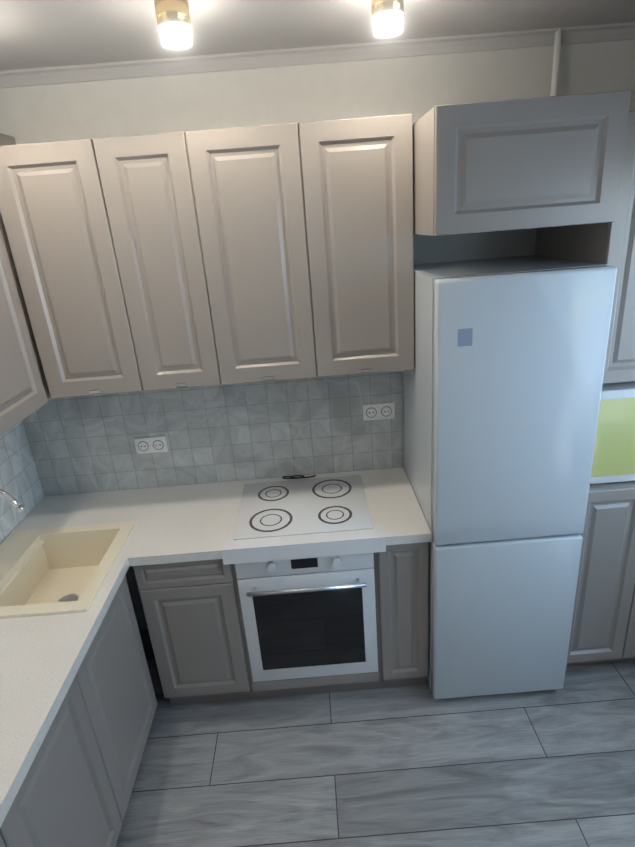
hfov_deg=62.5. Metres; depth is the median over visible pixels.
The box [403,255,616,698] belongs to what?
fridge
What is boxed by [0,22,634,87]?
crown molding
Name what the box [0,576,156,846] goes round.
base cabinet
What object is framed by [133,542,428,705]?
base cabinet
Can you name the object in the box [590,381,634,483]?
microwave
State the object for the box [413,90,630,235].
upper cabinet
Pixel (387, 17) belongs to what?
ceiling spotlight
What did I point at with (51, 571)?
sink
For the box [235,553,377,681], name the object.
oven
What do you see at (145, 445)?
electrical outlet
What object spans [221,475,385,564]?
cooktop
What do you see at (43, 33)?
ceiling
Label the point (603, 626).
tall cabinet
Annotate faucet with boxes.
[0,489,25,512]
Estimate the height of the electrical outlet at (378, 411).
0.084 m
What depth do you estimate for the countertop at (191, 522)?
2.32 m
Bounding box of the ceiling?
[0,0,634,70]
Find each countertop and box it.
[0,486,167,826]
[128,467,430,567]
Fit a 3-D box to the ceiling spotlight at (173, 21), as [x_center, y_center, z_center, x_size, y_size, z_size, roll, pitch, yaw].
[-0.417,-1.163,1.522,0.096,0.104,0.096,-5,21,0]
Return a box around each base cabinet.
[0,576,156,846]
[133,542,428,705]
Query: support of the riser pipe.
attached to the ceiling
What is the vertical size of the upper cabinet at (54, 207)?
0.930 m
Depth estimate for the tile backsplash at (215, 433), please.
2.58 m
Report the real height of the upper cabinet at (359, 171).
0.930 m
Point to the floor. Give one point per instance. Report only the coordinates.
(414, 766)
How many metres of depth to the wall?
2.08 m
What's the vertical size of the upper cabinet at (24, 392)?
1.015 m
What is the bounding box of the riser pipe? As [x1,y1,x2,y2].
[550,28,561,95]
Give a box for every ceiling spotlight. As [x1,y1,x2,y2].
[154,0,191,49]
[371,0,403,37]
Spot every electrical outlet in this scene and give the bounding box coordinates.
[134,436,167,453]
[362,402,394,420]
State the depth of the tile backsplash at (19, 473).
2.45 m
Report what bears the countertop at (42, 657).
on the base cabinet at (76, 788)
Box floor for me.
[116,628,634,846]
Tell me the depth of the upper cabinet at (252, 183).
1.98 m
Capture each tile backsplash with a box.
[0,419,47,542]
[24,371,403,495]
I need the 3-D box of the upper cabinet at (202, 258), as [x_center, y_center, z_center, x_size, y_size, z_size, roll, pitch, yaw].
[-0.601,-0.635,2.146,0.325,0.930,0.318,-5,21,0]
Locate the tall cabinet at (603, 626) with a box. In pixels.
[535,111,634,665]
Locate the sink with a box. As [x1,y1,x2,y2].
[0,521,134,618]
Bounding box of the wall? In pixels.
[0,39,634,628]
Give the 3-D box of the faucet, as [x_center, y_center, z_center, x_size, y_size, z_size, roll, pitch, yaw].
[-1.203,0.414,1.957,0.249,0.378,0.100,-5,21,0]
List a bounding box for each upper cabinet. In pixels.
[0,133,50,435]
[0,138,143,398]
[96,131,223,390]
[188,122,319,384]
[304,114,413,376]
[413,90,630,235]

